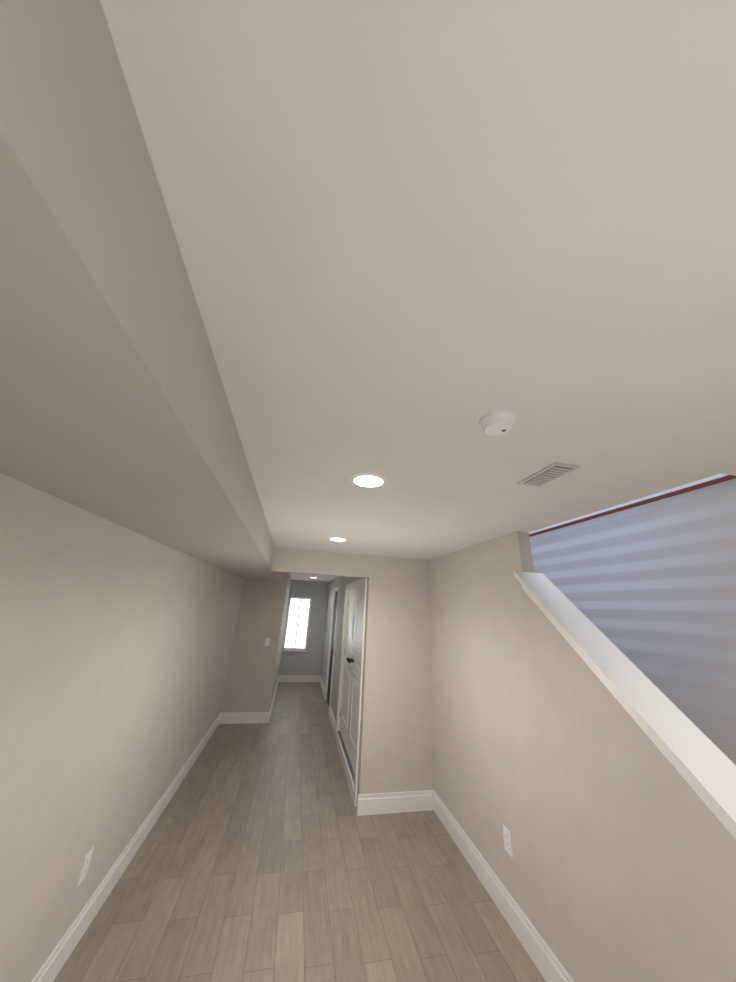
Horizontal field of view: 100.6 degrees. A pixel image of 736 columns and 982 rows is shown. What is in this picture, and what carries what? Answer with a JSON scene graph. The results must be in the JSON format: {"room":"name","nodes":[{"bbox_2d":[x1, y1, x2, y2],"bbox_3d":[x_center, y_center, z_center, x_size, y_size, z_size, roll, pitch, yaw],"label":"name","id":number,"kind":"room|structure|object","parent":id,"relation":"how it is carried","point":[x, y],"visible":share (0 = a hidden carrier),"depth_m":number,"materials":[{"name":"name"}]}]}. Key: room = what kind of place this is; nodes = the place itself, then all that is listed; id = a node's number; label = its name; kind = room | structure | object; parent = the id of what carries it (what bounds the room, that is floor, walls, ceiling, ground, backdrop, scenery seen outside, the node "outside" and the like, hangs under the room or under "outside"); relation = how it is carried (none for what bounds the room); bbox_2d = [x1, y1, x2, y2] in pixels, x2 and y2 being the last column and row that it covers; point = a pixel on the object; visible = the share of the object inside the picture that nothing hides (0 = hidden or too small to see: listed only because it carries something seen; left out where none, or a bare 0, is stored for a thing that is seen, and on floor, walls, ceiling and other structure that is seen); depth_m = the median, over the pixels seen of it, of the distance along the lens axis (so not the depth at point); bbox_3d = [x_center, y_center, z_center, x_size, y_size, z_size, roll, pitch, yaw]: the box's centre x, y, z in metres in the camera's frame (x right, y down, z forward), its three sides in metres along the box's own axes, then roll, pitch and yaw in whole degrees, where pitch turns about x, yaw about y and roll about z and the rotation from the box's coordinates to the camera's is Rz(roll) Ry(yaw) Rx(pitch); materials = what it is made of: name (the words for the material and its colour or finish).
{"room":"basement hallway","nodes":[
{"label":"basement hallway","id":0,"kind":"room"},
{"bbox_2d":[0,473,244,981],"bbox_3d":[-1.384,1.010,1.175,0.150,2.310,8.600,7,-21,-11],"label":"wall","id":1,"kind":"structure","parent":0,"point":[116,642],"depth_m":1.47,"materials":[{"name":"paint"}]},
{"bbox_2d":[76,847,93,887],"bbox_3d":[-1.509,2.006,1.631,0.010,0.118,0.075,7,-21,-11],"label":"outlet","id":2,"kind":"object","parent":1,"relation":"attached to","point":[85,866],"visible":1,"depth_m":1.62,"materials":[{"name":"white plastic"}]},
{"bbox_2d":[32,713,223,981],"bbox_3d":[-1.339,2.008,0.737,0.016,0.140,8.450,7,-21,-11],"label":"baseboard","id":3,"kind":"structure","parent":1,"relation":"attached to","point":[48,972],"depth_m":1.88,"materials":[{"name":"white wood"}]},
{"bbox_2d":[0,0,280,581],"bbox_3d":[-0.898,0.064,1.553,0.712,0.230,8.450,7,-21,-11],"label":"ceiling","id":4,"kind":"structure","parent":0,"point":[115,406],"depth_m":0.45,"materials":[{"name":"paint"}]},
{"bbox_2d":[220,572,287,712],"bbox_3d":[-1.856,2.479,5.116,0.715,2.310,0.120,7,-21,-11],"label":"wall","id":5,"kind":"structure","parent":0,"point":[250,676],"depth_m":5.01,"materials":[{"name":"paint"}]},
{"bbox_2d":[220,712,267,723],"bbox_3d":[-1.891,3.470,4.670,0.660,0.140,0.016,7,-21,-11],"label":"baseboard","id":6,"kind":"structure","parent":5,"relation":"attached to","point":[228,717],"depth_m":4.66,"materials":[{"name":"white wood"}]},
{"bbox_2d":[265,638,269,645],"bbox_3d":[-1.670,2.511,5.076,0.075,0.118,0.010,7,-21,-11],"label":"light switch","id":7,"kind":"object","parent":5,"relation":"attached to","point":[267,641],"visible":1,"depth_m":5.07,"materials":[{"name":"white plastic"}]},
{"bbox_2d":[270,573,290,706],"bbox_3d":[-1.847,2.961,6.386,0.120,2.310,2.530,7,-21,-11],"label":"wall","id":8,"kind":"structure","parent":0,"point":[278,660],"depth_m":6.11,"materials":[{"name":"paint"}]},
{"bbox_2d":[268,675,279,722],"bbox_3d":[-1.818,3.959,5.952,0.016,0.140,2.666,7,-21,-11],"label":"baseboard","id":9,"kind":"structure","parent":8,"relation":"attached to","point":[269,713],"depth_m":5.43,"materials":[{"name":"white wood"}]},
{"bbox_2d":[53,682,545,981],"bbox_3d":[0.042,2.779,2.219,3.835,0.120,11.500,7,-21,-11],"label":"floor","id":10,"kind":"structure","parent":0,"point":[265,853],"depth_m":2.00,"materials":[{"name":"brown wood"}]},
{"bbox_2d":[279,580,328,675],"bbox_3d":[-0.804,3.573,7.863,2.840,2.310,0.150,7,-21,-11],"label":"wall","id":11,"kind":"structure","parent":0,"point":[309,662],"depth_m":7.65,"materials":[{"name":"paint"}]},
{"bbox_2d":[282,596,311,651],"bbox_3d":[-1.764,3.318,7.658,0.610,1.250,0.110,7,-21,-11],"label":"window","id":12,"kind":"structure","parent":11,"relation":"in","point":[294,649],"depth_m":7.60,"materials":[{"name":"white"}]},
{"bbox_2d":[285,598,309,647],"bbox_3d":[-1.776,3.325,7.718,0.490,1.140,0.010,7,-21,-11],"label":"window blind","id":13,"kind":"object","parent":12,"relation":"attached to","point":[292,624],"visible":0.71,"depth_m":7.70,"materials":[{"name":"white"}]},
{"bbox_2d":[280,675,319,681],"bbox_3d":[-1.618,4.464,7.257,0.930,0.140,0.016,7,-21,-11],"label":"baseboard","id":14,"kind":"structure","parent":11,"relation":"attached to","point":[283,678],"depth_m":7.25,"materials":[{"name":"white wood"}]},
{"bbox_2d":[271,547,369,577],"bbox_3d":[-0.522,0.821,3.471,1.085,0.250,0.120,7,-21,-11],"label":"header beam","id":15,"kind":"structure","parent":0,"point":[288,560],"depth_m":3.41,"materials":[{"name":"paint"}]},
{"bbox_2d":[321,576,362,781],"bbox_3d":[-0.514,2.697,5.510,0.120,2.310,4.880,7,-21,-11],"label":"wall","id":16,"kind":"structure","parent":0,"point":[341,582],"depth_m":5.37,"materials":[{"name":"paint"}]},
{"bbox_2d":[320,676,324,699],"bbox_3d":[-0.995,4.280,6.687,0.016,0.140,1.450,7,-21,-11],"label":"baseboard","id":17,"kind":"structure","parent":16,"relation":"attached to","point":[321,682],"depth_m":6.57,"materials":[{"name":"white wood"}]},
{"bbox_2d":[327,591,337,705],"bbox_3d":[-0.684,3.004,5.947,0.090,2.004,0.732,7,-21,-11],"label":"room door","id":18,"kind":"structure","parent":16,"relation":"in","point":[332,648],"depth_m":6.02,"materials":[{"name":"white wood"}]},
{"bbox_2d":[329,705,335,734],"bbox_3d":[-0.550,3.574,4.765,0.016,0.140,0.940,7,-21,-11],"label":"baseboard","id":19,"kind":"structure","parent":16,"relation":"attached to","point":[331,715],"depth_m":4.73,"materials":[{"name":"white wood"}]},
{"bbox_2d":[325,578,366,806],"bbox_3d":[-0.373,2.555,4.799,0.138,2.085,3.430,7,-21,-11],"label":"door frame","id":20,"kind":"structure","parent":16,"relation":"attached to","point":[352,785],"depth_m":4.12,"materials":[{"name":"white wood"}]},
{"bbox_2d":[340,586,363,773],"bbox_3d":[-0.215,2.230,3.952,0.105,1.884,1.452,7,-21,-11],"label":"door","id":21,"kind":"structure","parent":16,"relation":"in","point":[349,705],"depth_m":3.91,"materials":[{"name":"painted wood"},{"name":"bronze"}]},
{"bbox_2d":[356,555,433,806],"bbox_3d":[0.359,1.896,3.281,0.820,2.310,0.120,7,-21,-11],"label":"wall","id":22,"kind":"structure","parent":0,"point":[396,745],"depth_m":3.17,"materials":[{"name":"paint"}]},
{"bbox_2d":[357,790,431,815],"bbox_3d":[0.253,2.878,2.821,0.711,0.140,0.016,7,-21,-11],"label":"baseboard","id":23,"kind":"structure","parent":22,"relation":"attached to","point":[410,801],"depth_m":2.81,"materials":[{"name":"white wood"}]},
{"bbox_2d":[100,0,735,581],"bbox_3d":[0.089,0.420,3.095,3.585,0.290,11.400,7,-21,-11],"label":"ceiling","id":24,"kind":"structure","parent":0,"point":[418,240],"depth_m":0.50,"materials":[{"name":"paint"}]},
{"bbox_2d":[328,537,347,540],"bbox_3d":[-0.274,0.442,2.785,0.180,0.004,0.180,7,-21,-11],"label":"recessed light","id":25,"kind":"object","parent":24,"relation":"in","point":[337,539],"visible":1,"depth_m":2.77,"materials":[{"name":"white glass"}]},
{"bbox_2d":[350,473,386,487],"bbox_3d":[0.003,-0.046,1.459,0.180,0.004,0.180,7,-21,-11],"label":"recessed light","id":26,"kind":"object","parent":24,"relation":"in","point":[367,480],"visible":1,"depth_m":1.45,"materials":[{"name":"white"}]},
{"bbox_2d":[479,410,515,435],"bbox_3d":[0.400,-0.204,0.944,0.104,0.035,0.104,7,-21,-11],"label":"smoke detector","id":27,"kind":"object","parent":24,"relation":"attached to","point":[497,422],"visible":1,"depth_m":0.92,"materials":[{"name":"white plastic"}]},
{"bbox_2d":[517,462,579,486],"bbox_3d":[0.762,-0.064,1.303,0.115,0.010,0.225,7,-21,-11],"label":"ceiling vent","id":28,"kind":"object","parent":24,"relation":"in","point":[549,473],"visible":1,"depth_m":1.28,"materials":[{"name":"grey metal"}]},
{"bbox_2d":[529,475,735,536],"bbox_3d":[1.998,0.248,2.764,0.020,0.024,4.807,7,-21,-11],"label":"trim strip","id":29,"kind":"object","parent":24,"relation":"attached to","point":[699,486],"visible":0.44,"depth_m":2.29,"materials":[{"name":"brown wood"}]},
{"bbox_2d":[429,531,735,981],"bbox_3d":[1.024,1.446,2.003,0.095,2.310,2.810,7,-21,-11],"label":"wall","id":30,"kind":"structure","parent":0,"point":[620,866],"depth_m":1.60,"materials":[{"name":"paint"}]},
{"bbox_2d":[432,790,573,981],"bbox_3d":[0.922,2.448,1.594,0.016,0.140,2.841,7,-21,-11],"label":"baseboard","id":31,"kind":"structure","parent":30,"relation":"attached to","point":[548,964],"depth_m":1.88,"materials":[{"name":"white wood"}]},
{"bbox_2d":[503,825,512,857],"bbox_3d":[0.887,2.224,1.942,0.010,0.118,0.075,7,-21,-11],"label":"outlet","id":32,"kind":"object","parent":30,"relation":"attached to","point":[507,840],"visible":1,"depth_m":1.94,"materials":[{"name":"white plastic"}]},
{"bbox_2d":[514,571,735,838],"bbox_3d":[1.191,1.304,1.200,0.225,2.024,1.210,7,-21,-11],"label":"ledge","id":33,"kind":"structure","parent":30,"relation":"attached to","point":[700,762],"depth_m":1.30,"materials":[{"name":"white wood"}]},
{"bbox_2d":[529,473,735,764],"bbox_3d":[1.895,0.672,3.502,0.150,4.900,11.250,7,-21,-11],"label":"wall","id":34,"kind":"structure","parent":0,"point":[648,590],"depth_m":2.10,"materials":[{"name":"paint"}]}
]}

